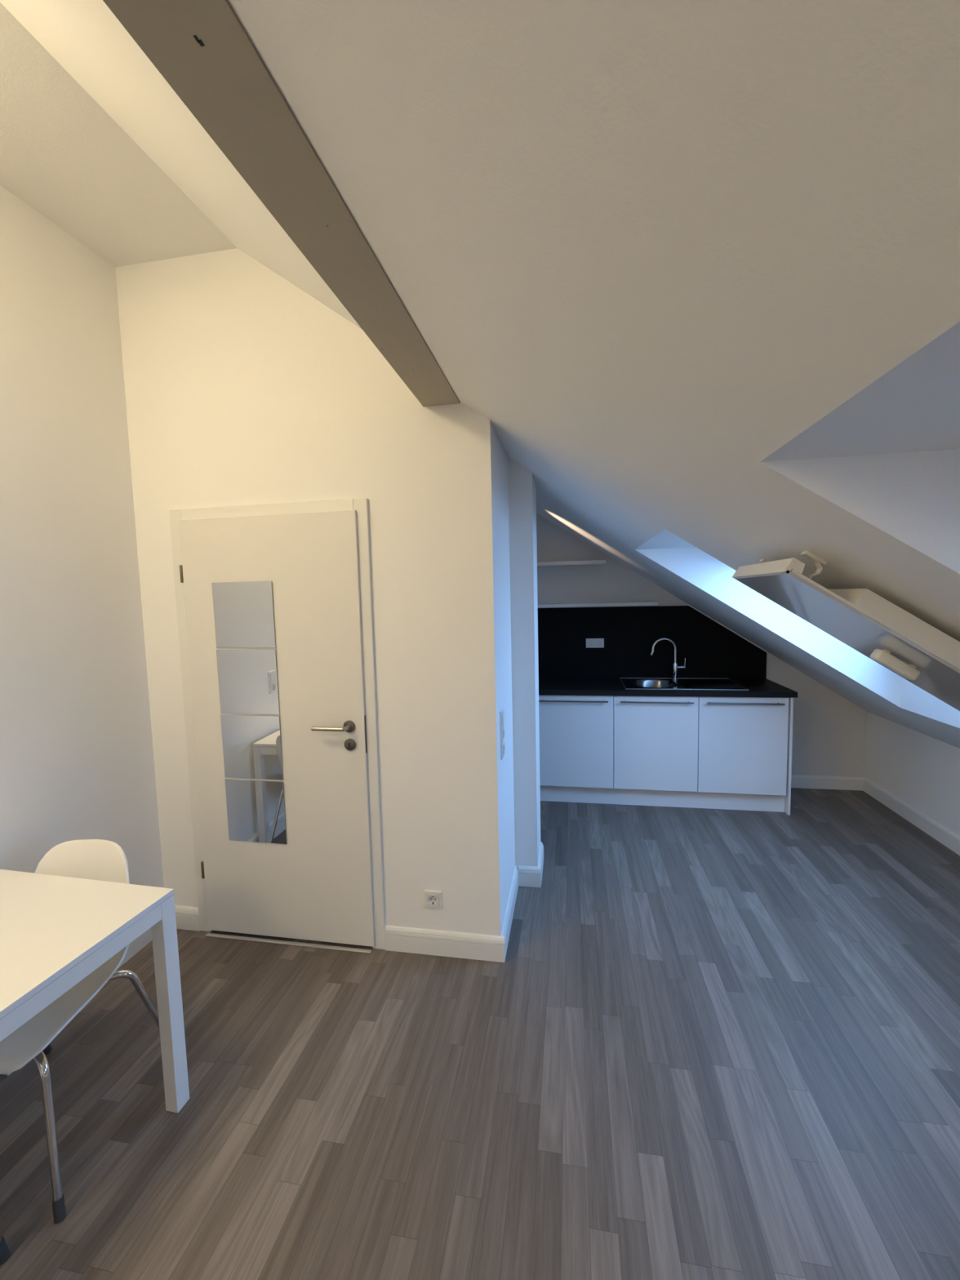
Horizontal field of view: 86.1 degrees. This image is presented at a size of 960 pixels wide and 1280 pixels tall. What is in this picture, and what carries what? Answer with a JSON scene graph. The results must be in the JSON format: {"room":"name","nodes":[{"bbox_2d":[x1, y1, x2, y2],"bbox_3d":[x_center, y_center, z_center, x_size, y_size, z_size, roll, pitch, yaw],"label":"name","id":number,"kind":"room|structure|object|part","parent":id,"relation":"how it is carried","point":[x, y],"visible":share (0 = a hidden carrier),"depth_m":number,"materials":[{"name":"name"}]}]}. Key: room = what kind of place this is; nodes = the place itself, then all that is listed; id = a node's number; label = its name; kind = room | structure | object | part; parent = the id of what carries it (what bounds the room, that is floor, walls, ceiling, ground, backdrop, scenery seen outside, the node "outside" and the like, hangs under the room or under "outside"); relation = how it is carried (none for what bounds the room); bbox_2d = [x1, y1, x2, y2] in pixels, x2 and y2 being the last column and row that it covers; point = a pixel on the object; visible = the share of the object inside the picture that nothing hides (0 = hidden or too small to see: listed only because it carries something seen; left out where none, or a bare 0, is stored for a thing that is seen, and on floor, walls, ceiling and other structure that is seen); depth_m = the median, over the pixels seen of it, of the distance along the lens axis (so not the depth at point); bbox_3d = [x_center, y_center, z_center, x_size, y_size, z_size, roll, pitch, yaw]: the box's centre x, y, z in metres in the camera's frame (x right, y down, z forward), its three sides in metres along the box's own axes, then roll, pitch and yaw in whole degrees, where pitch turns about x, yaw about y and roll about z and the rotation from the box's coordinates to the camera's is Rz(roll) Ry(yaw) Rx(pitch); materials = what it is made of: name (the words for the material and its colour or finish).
{"room":"studio apartment","nodes":[
{"label":"studio apartment","id":0,"kind":"room"},
{"bbox_2d":[0,185,164,888],"bbox_3d":[-1.865,-0.027,1.378,0.120,3.135,6.859,0,5,10],"label":"wall","id":1,"kind":"structure","parent":0,"point":[77,760],"depth_m":2.08,"materials":[{"name":"paint"}]},
{"bbox_2d":[117,927,151,968],"bbox_3d":[-1.965,1.580,0.355,0.018,0.110,4.537,0,5,10],"label":"baseboard","id":2,"kind":"structure","parent":1,"relation":"attached to","point":[145,938],"depth_m":2.39,"materials":[{"name":"white paint"}]},
{"bbox_2d":[0,2,236,266],"bbox_3d":[-1.602,-1.665,1.186,0.732,0.150,7.099,0,5,10],"label":"ceiling","id":3,"kind":"structure","parent":0,"point":[62,154],"depth_m":1.80,"materials":[{"name":"paint"}]},
{"bbox_2d":[0,0,362,329],"bbox_3d":[-0.798,-1.356,1.071,0.886,0.784,7.099,0,5,10],"label":"ceiling","id":4,"kind":"structure","parent":0,"point":[85,37],"depth_m":1.40,"materials":[{"name":"paint"}]},
{"bbox_2d":[115,248,504,936],"bbox_3d":[-0.767,-0.136,2.364,1.698,3.135,0.120,0,5,10],"label":"wall","id":5,"kind":"structure","parent":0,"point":[242,387],"depth_m":2.25,"materials":[{"name":"paint"}]},
{"bbox_2d":[174,905,199,931],"bbox_3d":[-1.474,1.382,2.554,0.180,0.110,0.018,0,5,10],"label":"baseboard","id":6,"kind":"structure","parent":5,"relation":"attached to","point":[187,917],"depth_m":2.54,"materials":[{"name":"white paint"}]},
{"bbox_2d":[168,497,385,949],"bbox_3d":[-0.940,0.417,2.334,0.963,2.045,0.096,0,5,10],"label":"door","id":7,"kind":"structure","parent":5,"relation":"attached to","point":[326,884],"depth_m":2.33,"materials":[{"name":"white paint"}]},
{"bbox_2d":[211,581,275,648],"bbox_3d":[-1.070,-0.113,2.323,0.298,0.298,0.007,0,5,10],"label":"mirror","id":8,"kind":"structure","parent":7,"relation":"attached to","point":[244,617],"depth_m":2.32,"materials":[{"name":"grey mirror"}]},
{"bbox_2d":[216,648,279,714],"bbox_3d":[-1.063,0.192,2.349,0.298,0.298,0.007,0,5,10],"label":"mirror","id":9,"kind":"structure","parent":7,"relation":"attached to","point":[247,679],"depth_m":2.35,"materials":[{"name":"grey mirror"}]},
{"bbox_2d":[220,715,283,779],"bbox_3d":[-1.056,0.496,2.375,0.298,0.298,0.007,0,5,10],"label":"mirror","id":10,"kind":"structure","parent":7,"relation":"attached to","point":[251,744],"depth_m":2.37,"materials":[{"name":"grey mirror"}]},
{"bbox_2d":[224,778,287,844],"bbox_3d":[-1.049,0.801,2.401,0.298,0.298,0.007,0,5,10],"label":"mirror","id":11,"kind":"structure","parent":7,"relation":"attached to","point":[255,809],"depth_m":2.40,"materials":[{"name":"grey mirror"}]},
{"bbox_3d":[-0.655,0.387,2.262,0.159,0.019,0.059,0,5,10],"label":"lever","id":12,"kind":"part","parent":7,"relation":"part of","materials":[{"name":"metal"}]},
{"bbox_3d":[-0.509,0.419,2.282,0.002,0.170,0.009,0,5,10],"label":"latch plate","id":13,"kind":"part","parent":7,"relation":"part of","materials":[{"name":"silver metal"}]},
{"bbox_2d":[424,889,442,908],"bbox_3d":[-0.212,1.171,2.315,0.081,0.081,0.012,0,5,10],"label":"wall socket","id":14,"kind":"object","parent":5,"relation":"attached to","point":[433,899],"visible":1,"depth_m":2.31,"materials":[{"name":"white plastic"}]},
{"bbox_2d":[384,924,505,962],"bbox_3d":[-0.164,1.372,2.321,0.555,0.110,0.018,0,5,10],"label":"baseboard","id":15,"kind":"structure","parent":5,"relation":"attached to","point":[397,939],"depth_m":2.31,"materials":[{"name":"white paint"}]},
{"bbox_2d":[0,787,959,1279],"bbox_3d":[0.353,1.557,1.125,4.511,0.080,7.059,0,5,10],"label":"floor","id":16,"kind":"structure","parent":0,"point":[708,1044],"depth_m":1.68,"materials":[{"name":"grey laminate"}]},
{"bbox_2d":[0,1233,10,1265],"bbox_3d":[-1.470,1.163,1.036,0.499,0.806,0.529,0,5,10],"label":"shell chair","id":17,"kind":"object","parent":16,"relation":"on","point":[5,1253],"visible":1,"depth_m":1.27,"materials":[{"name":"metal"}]},
{"bbox_2d":[0,839,159,1223],"bbox_3d":[-1.351,1.114,1.578,0.499,0.806,0.529,-1,5,1],"label":"shell chair","id":18,"kind":"object","parent":16,"relation":"on","point":[100,860],"visible":0.54,"depth_m":1.52,"materials":[{"name":"plastic"}]},
{"bbox_3d":[-1.176,1.308,1.391,0.178,0.404,0.032,2,6,37],"label":"leg","id":19,"kind":"part","parent":18,"relation":"part of","materials":[{"name":"silver metal"}]},
{"bbox_3d":[-1.157,1.278,1.730,0.066,0.410,0.247,2,6,36],"label":"leg","id":20,"kind":"part","parent":18,"relation":"part of","materials":[{"name":"silver metal"}]},
{"bbox_2d":[0,869,189,1113],"bbox_3d":[-1.393,1.176,1.363,0.732,0.718,0.745,0,5,12],"label":"table","id":21,"kind":"object","parent":16,"relation":"on","point":[55,931],"visible":0.92,"depth_m":1.51,"materials":[{"name":"white wood"}]},
{"bbox_3d":[-0.984,1.154,1.630,0.045,0.698,0.050,0,5,12],"label":"leg","id":22,"kind":"part","parent":21,"relation":"part of","materials":[{"name":"white wood"}]},
{"bbox_2d":[205,933,371,953],"bbox_3d":[-0.914,1.432,2.427,0.845,0.007,0.018,0,5,10],"label":"trim","id":23,"kind":"structure","parent":16,"relation":"on","point":[211,935],"depth_m":2.42,"materials":[{"name":"silver metal"}]},
{"bbox_2d":[538,694,613,788],"bbox_3d":[0.753,0.751,4.159,0.598,0.723,0.589,0,5,10],"label":"base cabinet","id":24,"kind":"object","parent":16,"relation":"on","point":[576,731],"visible":0.7,"depth_m":3.90,"materials":[{"name":"laminate"}]},
{"bbox_3d":[0.700,0.460,3.862,0.513,0.012,0.040,0,5,10],"label":"handle","id":25,"kind":"part","parent":24,"relation":"part of","materials":[{"name":"metal"}]},
{"bbox_2d":[613,695,698,791],"bbox_3d":[1.344,0.747,4.053,0.598,0.723,0.589,0,5,10],"label":"base cabinet","id":26,"kind":"object","parent":16,"relation":"on","point":[655,738],"visible":0.91,"depth_m":3.80,"materials":[{"name":"laminate"}]},
{"bbox_3d":[1.290,0.455,3.757,0.513,0.012,0.040,0,5,10],"label":"handle","id":27,"kind":"part","parent":26,"relation":"part of","materials":[{"name":"metal"}]},
{"bbox_2d":[538,677,797,697],"bbox_3d":[1.012,0.368,4.091,2.551,0.038,0.581,0,5,10],"label":"countertop","id":28,"kind":"structure","parent":26,"relation":"on","point":[547,686],"depth_m":3.84,"materials":[{"name":"black stone"}]},
{"bbox_2d":[649,637,685,679],"bbox_3d":[1.536,0.151,4.201,0.280,0.344,0.052,0,5,10],"label":"tap","id":29,"kind":"object","parent":28,"relation":"on","point":[675,666],"visible":1,"depth_m":4.18,"materials":[{"name":"silver metal"}]},
{"bbox_3d":[1.499,0.087,4.197,0.210,0.214,0.025,-1,5,7],"label":"spout","id":30,"kind":"part","parent":29,"relation":"part of","materials":[{"name":"silver metal"}]},
{"bbox_2d":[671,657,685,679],"bbox_3d":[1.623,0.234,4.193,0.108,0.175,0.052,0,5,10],"label":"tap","id":31,"kind":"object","parent":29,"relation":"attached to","point":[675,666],"depth_m":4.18,"materials":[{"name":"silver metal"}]},
{"bbox_2d":[619,677,749,690],"bbox_3d":[1.556,0.414,4.017,0.860,0.154,0.508,0,5,10],"label":"sink","id":32,"kind":"object","parent":28,"relation":"in","point":[634,683],"visible":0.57,"depth_m":4.04,"materials":[{"name":"metal"}]},
{"bbox_2d":[620,678,689,688],"bbox_3d":[1.365,0.417,4.051,0.462,0.152,0.500,0,5,10],"label":"basin","id":33,"kind":"object","parent":32,"relation":"in","point":[628,683],"depth_m":4.17,"materials":[{"name":"metal"}]},
{"bbox_2d":[540,785,785,812],"bbox_3d":[1.324,1.192,3.895,1.809,0.133,0.016,0,5,10],"label":"plinth","id":34,"kind":"object","parent":16,"relation":"on","point":[761,802],"visible":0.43,"depth_m":3.88,"materials":[{"name":"white wood"}]},
{"bbox_2d":[697,696,788,795],"bbox_3d":[1.935,0.742,3.948,0.598,0.723,0.589,0,5,10],"label":"base cabinet","id":35,"kind":"object","parent":16,"relation":"on","point":[743,741],"visible":0.89,"depth_m":3.70,"materials":[{"name":"laminate"}]},
{"bbox_3d":[1.882,0.451,3.652,0.513,0.012,0.040,0,5,10],"label":"handle","id":36,"kind":"part","parent":35,"relation":"part of","materials":[{"name":"metal"}]},
{"bbox_2d":[784,697,793,815],"bbox_3d":[2.256,0.804,3.925,0.017,0.858,0.569,0,5,10],"label":"end panel","id":37,"kind":"object","parent":16,"relation":"on","point":[788,797],"visible":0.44,"depth_m":3.65,"materials":[{"name":"white wood"}]},
{"bbox_2d":[494,431,518,956],"bbox_3d":[0.069,0.198,2.494,0.138,2.408,0.607,0,5,10],"label":"wall","id":38,"kind":"structure","parent":0,"point":[500,457],"depth_m":2.52,"materials":[{"name":"paint"}]},
{"bbox_2d":[499,707,505,759],"bbox_3d":[0.093,0.417,2.284,0.014,0.229,0.147,0,5,10],"label":"wall switch","id":39,"kind":"object","parent":38,"relation":"attached to","point":[501,712],"visible":1,"depth_m":2.28,"materials":[{"name":"white plastic"}]},
{"bbox_2d":[507,458,540,868],"bbox_3d":[-0.130,-0.092,2.963,0.905,2.916,0.296,0,5,10],"label":"wall pillar","id":40,"kind":"structure","parent":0,"point":[522,483],"depth_m":2.78,"materials":[{"name":"paint"}]},
{"bbox_2d":[518,865,541,887],"bbox_3d":[0.277,1.316,2.856,0.125,0.110,0.018,0,5,10],"label":"baseboard","id":41,"kind":"structure","parent":40,"relation":"attached to","point":[528,876],"depth_m":2.85,"materials":[{"name":"white paint"}]},
{"bbox_2d":[537,841,543,881],"bbox_3d":[0.356,1.302,3.001,0.018,0.110,0.296,0,5,10],"label":"baseboard","id":42,"kind":"structure","parent":40,"relation":"attached to","point":[540,863],"depth_m":2.99,"materials":[{"name":"white paint"}]},
{"bbox_2d":[227,0,959,748],"bbox_3d":[1.109,-0.172,0.837,2.933,2.259,7.099,0,5,10],"label":"ceiling","id":43,"kind":"structure","parent":0,"point":[692,267],"depth_m":0.70,"materials":[{"name":"paint"}]},
{"bbox_2d":[102,0,459,406],"bbox_3d":[-0.556,-0.869,-0.113,0.156,0.196,4.537,0,5,10],"label":"ceiling beam","id":44,"kind":"structure","parent":43,"relation":"attached to","point":[201,48],"depth_m":0.91,"materials":[{"name":"paint"}]},
{"bbox_2d":[732,551,959,711],"bbox_3d":[1.307,0.065,1.499,0.949,0.647,0.445,0,5,10],"label":"sash","id":45,"kind":"object","parent":43,"relation":"attached to","point":[924,655],"visible":1,"depth_m":1.41,"materials":[{"name":"grey plastic"}]},
{"bbox_3d":[1.302,0.086,1.502,0.905,0.590,0.445,0,5,10],"label":"plate","id":46,"kind":"part","parent":45,"relation":"part of","materials":[{"name":"white"}]},
{"bbox_2d":[536,513,866,777],"bbox_3d":[0.923,-0.349,4.412,4.311,3.135,0.120,0,5,10],"label":"wall","id":47,"kind":"structure","parent":0,"point":[829,730],"depth_m":4.17,"materials":[{"name":"paint"}]},
{"bbox_2d":[537,560,605,566],"bbox_3d":[0.403,-0.635,4.342,1.279,0.031,0.150,0,5,10],"label":"wall shelf","id":48,"kind":"object","parent":47,"relation":"attached to","point":[588,562],"visible":0.45,"depth_m":4.21,"materials":[{"name":"white wood"}]},
{"bbox_2d":[537,601,657,608],"bbox_3d":[0.610,-0.290,4.335,1.684,0.028,0.150,0,5,10],"label":"wall shelf","id":49,"kind":"object","parent":47,"relation":"attached to","point":[645,603],"visible":0.56,"depth_m":4.20,"materials":[{"name":"white wood"}]},
{"bbox_2d":[537,605,766,679],"bbox_3d":[1.054,0.024,4.355,2.547,0.602,0.012,0,5,10],"label":"backsplash","id":50,"kind":"structure","parent":47,"relation":"attached to","point":[710,650],"depth_m":4.30,"materials":[{"name":"black laminate"}]},
{"bbox_2d":[585,638,604,648],"bbox_3d":[0.975,0.026,4.357,0.152,0.081,0.012,0,5,10],"label":"wall socket","id":51,"kind":"object","parent":50,"relation":"attached to","point":[597,642],"visible":1,"depth_m":4.35,"materials":[{"name":"white plastic"}]},
{"bbox_2d":[687,604,767,652],"bbox_3d":[2.006,-0.098,4.173,0.607,0.404,0.015,0,5,10],"label":"trim","id":52,"kind":"structure","parent":47,"relation":"attached to","point":[687,604],"depth_m":4.17,"materials":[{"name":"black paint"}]},
{"bbox_2d":[791,774,864,790],"bbox_3d":[2.696,1.152,4.163,0.758,0.104,0.014,0,5,10],"label":"baseboard","id":53,"kind":"structure","parent":47,"relation":"attached to","point":[843,783],"depth_m":4.14,"materials":[{"name":"white paint"}]},
{"bbox_2d":[864,711,959,836],"bbox_3d":[2.526,1.182,0.706,0.120,0.637,6.859,0,5,10],"label":"wall","id":54,"kind":"structure","parent":0,"point":[922,771],"depth_m":3.47,"materials":[{"name":"paint"}]},
{"bbox_2d":[862,777,959,855],"bbox_3d":[2.466,1.448,0.741,0.014,0.104,6.859,0,5,10],"label":"baseboard","id":55,"kind":"structure","parent":54,"relation":"attached to","point":[943,835],"depth_m":3.48,"materials":[{"name":"white paint"}]}
]}

